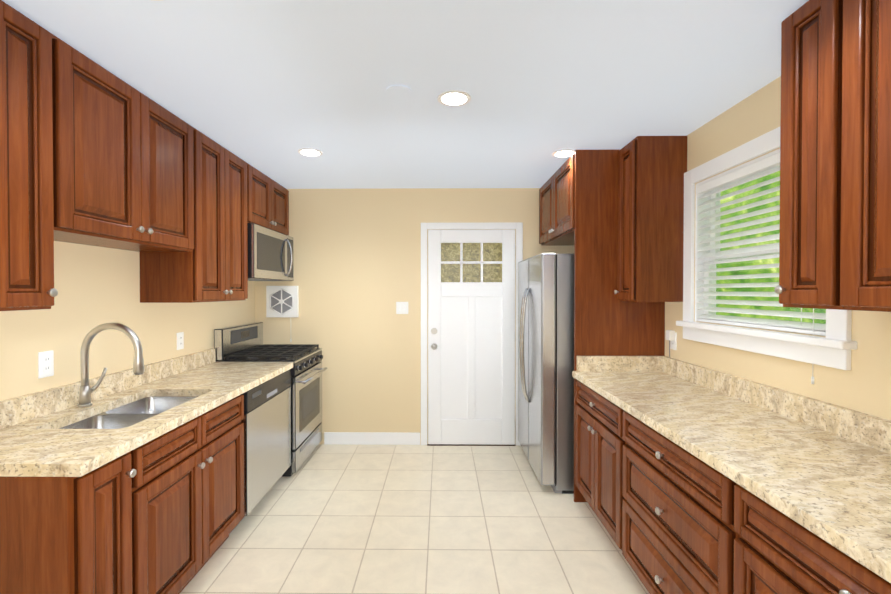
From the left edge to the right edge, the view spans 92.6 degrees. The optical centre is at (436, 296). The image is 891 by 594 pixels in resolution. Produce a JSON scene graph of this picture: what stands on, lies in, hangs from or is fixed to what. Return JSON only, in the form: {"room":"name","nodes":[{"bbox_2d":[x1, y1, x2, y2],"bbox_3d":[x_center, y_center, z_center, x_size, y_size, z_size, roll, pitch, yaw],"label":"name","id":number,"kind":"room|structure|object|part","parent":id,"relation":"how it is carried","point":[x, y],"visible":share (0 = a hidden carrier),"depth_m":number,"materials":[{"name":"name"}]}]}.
{"room":"kitchen","nodes":[
{"label":"kitchen","id":0,"kind":"room"},
{"bbox_2d":[0,241,255,415],"bbox_3d":[-1.823,0.228,1.207,0.120,2.430,5.940,0,1,1],"label":"wall","id":1,"kind":"structure","parent":0,"point":[95,286],"depth_m":2.20,"materials":[{"name":"beige paint"}]},
{"bbox_2d":[0,0,57,310],"bbox_3d":[-1.576,-0.468,1.471,0.364,1.036,0.248,0,1,1],"label":"upper cabinet","id":2,"kind":"object","parent":1,"relation":"attached to","point":[26,213],"visible":1,"depth_m":1.48,"materials":[{"name":"brown wood"}]},
{"bbox_2d":[38,350,53,378],"bbox_3d":[-1.749,0.305,1.907,0.010,0.116,0.072,0,1,1],"label":"outlet","id":3,"kind":"object","parent":1,"relation":"attached to","point":[45,363],"visible":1,"depth_m":1.90,"materials":[{"name":"white plastic"}]},
{"bbox_2d":[49,32,193,251],"bbox_3d":[-1.570,-0.624,2.044,0.364,0.738,0.898,0,1,1],"label":"upper cabinet","id":4,"kind":"object","parent":1,"relation":"attached to","point":[123,165],"visible":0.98,"depth_m":1.90,"materials":[{"name":"brown wood"}]},
{"bbox_2d":[176,332,183,349],"bbox_3d":[-1.739,0.304,2.887,0.010,0.116,0.072,0,1,1],"label":"outlet","id":5,"kind":"object","parent":1,"relation":"attached to","point":[180,340],"visible":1,"depth_m":2.88,"materials":[{"name":"white plastic"}]},
{"bbox_2d":[139,126,247,302],"bbox_3d":[-1.561,-0.483,2.838,0.364,1.036,0.683,0,1,1],"label":"upper cabinet","id":6,"kind":"object","parent":1,"relation":"attached to","point":[212,266],"visible":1,"depth_m":2.66,"materials":[{"name":"brown wood"}]},
{"bbox_2d":[246,162,288,234],"bbox_3d":[-1.553,-0.783,3.608,0.364,0.454,0.859,0,1,1],"label":"upper cabinet","id":7,"kind":"object","parent":1,"relation":"attached to","point":[267,202],"visible":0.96,"depth_m":3.53,"materials":[{"name":"brown wood"}]},
{"bbox_2d":[247,223,293,280],"bbox_3d":[-1.519,-0.343,3.612,0.430,0.417,0.855,0,1,1],"label":"over-the-range microwave","id":8,"kind":"object","parent":7,"relation":"attached to","point":[270,255],"visible":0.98,"depth_m":3.47,"materials":[{"name":"silver metal"}]},
{"bbox_2d":[2,0,808,188],"bbox_3d":[-0.108,-1.037,1.175,3.550,0.100,5.940,0,1,1],"label":"ceiling","id":9,"kind":"structure","parent":0,"point":[269,88],"depth_m":1.89,"materials":[{"name":"grey paint"}]},
{"bbox_2d":[298,148,322,156],"bbox_3d":[-0.883,-1.002,2.974,0.170,0.008,0.170,0,1,1],"label":"recessed light","id":10,"kind":"object","parent":9,"relation":"in","point":[311,152],"visible":0.96,"depth_m":2.96,"materials":[{"name":"white glass"}]},
{"bbox_2d":[386,85,411,97],"bbox_3d":[-0.183,-0.992,2.066,0.124,0.007,0.124,0,1,1],"label":"cover plate","id":11,"kind":"object","parent":9,"relation":"attached to","point":[398,91],"visible":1,"depth_m":2.06,"materials":[{"name":"grey paint"}]},
{"bbox_2d":[437,90,470,105],"bbox_3d":[0.088,-0.993,2.143,0.170,0.008,0.170,0,1,1],"label":"recessed light","id":12,"kind":"object","parent":9,"relation":"in","point":[454,98],"visible":1,"depth_m":2.13,"materials":[{"name":"white glass"}]},
{"bbox_2d":[552,149,574,157],"bbox_3d":[0.897,-1.002,2.994,0.170,0.008,0.170,0,1,1],"label":"recessed light","id":13,"kind":"object","parent":9,"relation":"in","point":[562,153],"visible":0.79,"depth_m":2.98,"materials":[{"name":"white glass"}]},
{"bbox_2d":[180,444,648,593],"bbox_3d":[-0.108,1.493,1.202,3.550,0.100,5.940,0,1,1],"label":"floor","id":14,"kind":"structure","parent":0,"point":[372,519],"depth_m":2.56,"materials":[{"name":"tile"}]},
{"bbox_2d":[0,453,135,593],"bbox_3d":[-1.436,1.005,1.485,0.644,0.869,0.260,0,1,1],"label":"base cabinet","id":15,"kind":"object","parent":14,"relation":"on","point":[65,535],"visible":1,"depth_m":1.36,"materials":[{"name":"brown wood"}]},
{"bbox_2d":[128,395,243,593],"bbox_3d":[-1.429,0.999,2.071,0.644,0.869,0.910,0,1,1],"label":"base cabinet","id":16,"kind":"object","parent":14,"relation":"on","point":[187,497],"visible":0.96,"depth_m":1.94,"materials":[{"name":"brown wood"}]},
{"bbox_2d":[0,322,292,476],"bbox_3d":[-1.432,0.446,2.315,0.633,0.648,1.936,0,1,1],"label":"countertop","id":17,"kind":"structure","parent":16,"relation":"on","point":[63,431],"depth_m":2.00,"materials":[{"name":"stone"}]},
{"bbox_2d":[78,322,144,406],"bbox_3d":[-1.548,0.324,2.062,0.308,0.398,0.129,0,1,1],"label":"faucet","id":18,"kind":"object","parent":17,"relation":"on","point":[87,398],"depth_m":2.01,"materials":[{"name":"silver metal"}]},
{"bbox_2d":[59,397,195,428],"bbox_3d":[-1.426,0.669,2.035,0.435,0.208,0.745,0,1,1],"label":"sink basin","id":19,"kind":"object","parent":17,"relation":"in","point":[130,412],"depth_m":2.05,"materials":[{"name":"silver metal"}]},
{"bbox_2d":[241,369,290,515],"bbox_3d":[-1.418,0.989,2.908,0.593,0.864,0.750,0,1,1],"label":"dishwasher","id":20,"kind":"object","parent":14,"relation":"on","point":[266,420],"visible":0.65,"depth_m":2.80,"materials":[{"name":"silver metal"}]},
{"bbox_2d":[214,322,326,476],"bbox_3d":[-1.376,0.833,3.674,0.695,1.164,0.756,0,1,1],"label":"range","id":21,"kind":"object","parent":14,"relation":"on","point":[241,343],"visible":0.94,"depth_m":3.53,"materials":[{"name":"silver metal"}]},
{"bbox_2d":[518,253,573,493],"bbox_3d":[1.113,0.551,3.499,0.858,1.728,0.940,0,1,1],"label":"refrigerator","id":22,"kind":"object","parent":14,"relation":"on","point":[545,360],"visible":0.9,"depth_m":3.04,"materials":[{"name":"silver metal"}]},
{"bbox_2d":[575,380,625,549],"bbox_3d":[1.238,0.993,2.552,0.644,0.869,0.756,0,1,1],"label":"base cabinet","id":23,"kind":"object","parent":14,"relation":"on","point":[600,442],"visible":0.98,"depth_m":2.47,"materials":[{"name":"brown wood"}]},
{"bbox_2d":[574,150,664,501],"bbox_3d":[1.258,0.211,2.934,0.613,2.426,0.020,0,1,1],"label":"end panel","id":24,"kind":"object","parent":14,"relation":"on","point":[607,322],"visible":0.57,"depth_m":2.92,"materials":[{"name":"brown wood"}]},
{"bbox_2d":[622,411,738,593],"bbox_3d":[1.230,1.002,1.764,0.644,0.869,0.818,0,1,1],"label":"base cabinet","id":25,"kind":"object","parent":14,"relation":"on","point":[680,534],"visible":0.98,"depth_m":1.69,"materials":[{"name":"brown wood"}]},
{"bbox_2d":[572,356,890,582],"bbox_3d":[1.230,0.499,1.320,0.633,0.145,3.207,0,1,1],"label":"countertop","id":26,"kind":"structure","parent":25,"relation":"on","point":[821,469],"depth_m":1.54,"materials":[{"name":"stone"}]},
{"bbox_2d":[733,485,890,593],"bbox_3d":[1.221,1.011,0.944,0.644,0.869,0.818,0,1,1],"label":"base cabinet","id":27,"kind":"object","parent":14,"relation":"on","point":[776,551],"visible":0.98,"depth_m":1.15,"materials":[{"name":"brown wood"}]},
{"bbox_2d":[256,188,573,443],"bbox_3d":[-0.081,0.196,4.098,3.300,2.430,0.120,0,1,1],"label":"wall","id":28,"kind":"structure","parent":0,"point":[356,264],"depth_m":4.04,"materials":[{"name":"beige paint"}]},
{"bbox_2d":[266,286,298,341],"bbox_3d":[-1.462,0.169,4.028,0.300,0.535,0.048,0,1,1],"label":"fan","id":29,"kind":"object","parent":28,"relation":"attached to","point":[282,301],"visible":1,"depth_m":4.01,"materials":[{"name":"white plastic"}]},
{"bbox_2d":[324,432,419,444],"bbox_3d":[-0.614,1.354,4.048,0.915,0.115,0.015,0,1,1],"label":"baseboard","id":30,"kind":"structure","parent":28,"relation":"attached to","point":[371,438],"depth_m":4.04,"materials":[{"name":"white paint"}]},
{"bbox_2d":[396,302,407,313],"bbox_3d":[-0.327,0.112,4.031,0.116,0.116,0.015,0,1,1],"label":"switch plate","id":31,"kind":"object","parent":28,"relation":"attached to","point":[401,307],"visible":1,"depth_m":4.03,"materials":[{"name":"white plastic"}]},
{"bbox_2d":[428,229,514,444],"bbox_3d":[0.328,0.389,3.986,0.820,2.030,0.096,0,1,1],"label":"door","id":32,"kind":"structure","parent":28,"relation":"in","point":[471,337],"depth_m":4.02,"materials":[{"name":"white paint"}]},
{"bbox_2d":[421,222,522,445],"bbox_3d":[0.328,0.360,4.020,0.960,2.104,0.029,0,1,1],"label":"door frame","id":33,"kind":"structure","parent":28,"relation":"attached to","point":[518,226],"depth_m":4.01,"materials":[{"name":"white paint"}]},
{"bbox_2d":[665,76,890,420],"bbox_3d":[1.607,0.228,1.170,0.120,2.430,5.940,0,1,1],"label":"wall","id":34,"kind":"structure","parent":0,"point":[864,388],"depth_m":1.97,"materials":[{"name":"beige paint"}]},
{"bbox_2d":[539,154,574,245],"bbox_3d":[1.243,-0.738,3.454,0.654,0.541,1.038,0,1,1],"label":"upper cabinet","id":35,"kind":"object","parent":34,"relation":"attached to","point":[557,208],"visible":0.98,"depth_m":3.36,"materials":[{"name":"brown wood"}]},
{"bbox_2d":[614,136,686,301],"bbox_3d":[1.381,-0.483,2.786,0.364,1.036,0.253,0,1,1],"label":"upper cabinet","id":36,"kind":"object","parent":34,"relation":"attached to","point":[652,170],"visible":1,"depth_m":2.66,"materials":[{"name":"brown wood"}]},
{"bbox_2d":[666,330,676,356],"bbox_3d":[1.542,0.316,2.807,0.044,0.181,0.072,0,1,1],"label":"outlet","id":37,"kind":"object","parent":34,"relation":"attached to","point":[671,336],"visible":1,"depth_m":2.79,"materials":[{"name":"white plastic"}]},
{"bbox_2d":[676,127,856,369],"bbox_3d":[1.589,-0.245,2.125,0.173,1.035,1.120,0,1,1],"label":"window","id":38,"kind":"structure","parent":34,"relation":"in","point":[835,346],"depth_m":2.21,"materials":[{"name":"white paint"}]},
{"bbox_2d":[696,152,825,383],"bbox_3d":[1.574,-0.148,2.126,0.054,1.012,0.860,0,1,1],"label":"window blinds","id":39,"kind":"object","parent":38,"relation":"attached to","point":[765,164],"visible":0.75,"depth_m":2.16,"materials":[{"name":"white plastic"}]},
{"bbox_3d":[1.635,-0.249,2.124,0.065,0.813,0.866,0,1,1],"label":"window sash","id":40,"kind":"part","parent":38,"relation":"part of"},
{"bbox_2d":[774,0,843,309],"bbox_3d":[1.366,-0.473,1.405,0.364,1.026,0.230,0,1,1],"label":"upper cabinet","id":41,"kind":"object","parent":34,"relation":"attached to","point":[810,147],"visible":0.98,"depth_m":1.39,"materials":[{"name":"brown wood"}]},
{"bbox_2d":[840,0,890,311],"bbox_3d":[1.360,-0.466,0.831,0.364,1.026,0.913,0,1,1],"label":"upper cabinet","id":42,"kind":"object","parent":34,"relation":"attached to","point":[865,272],"visible":0.98,"depth_m":1.21,"materials":[{"name":"brown wood"}]},
{"label":"outside","id":43,"kind":"structure","parent":0,"visible":0},
{"bbox_2d":[716,171,825,323],"bbox_3d":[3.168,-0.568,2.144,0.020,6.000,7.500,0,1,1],"label":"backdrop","id":44,"kind":"structure","parent":43,"point":[748,263],"depth_m":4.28,"materials":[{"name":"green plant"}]}
]}

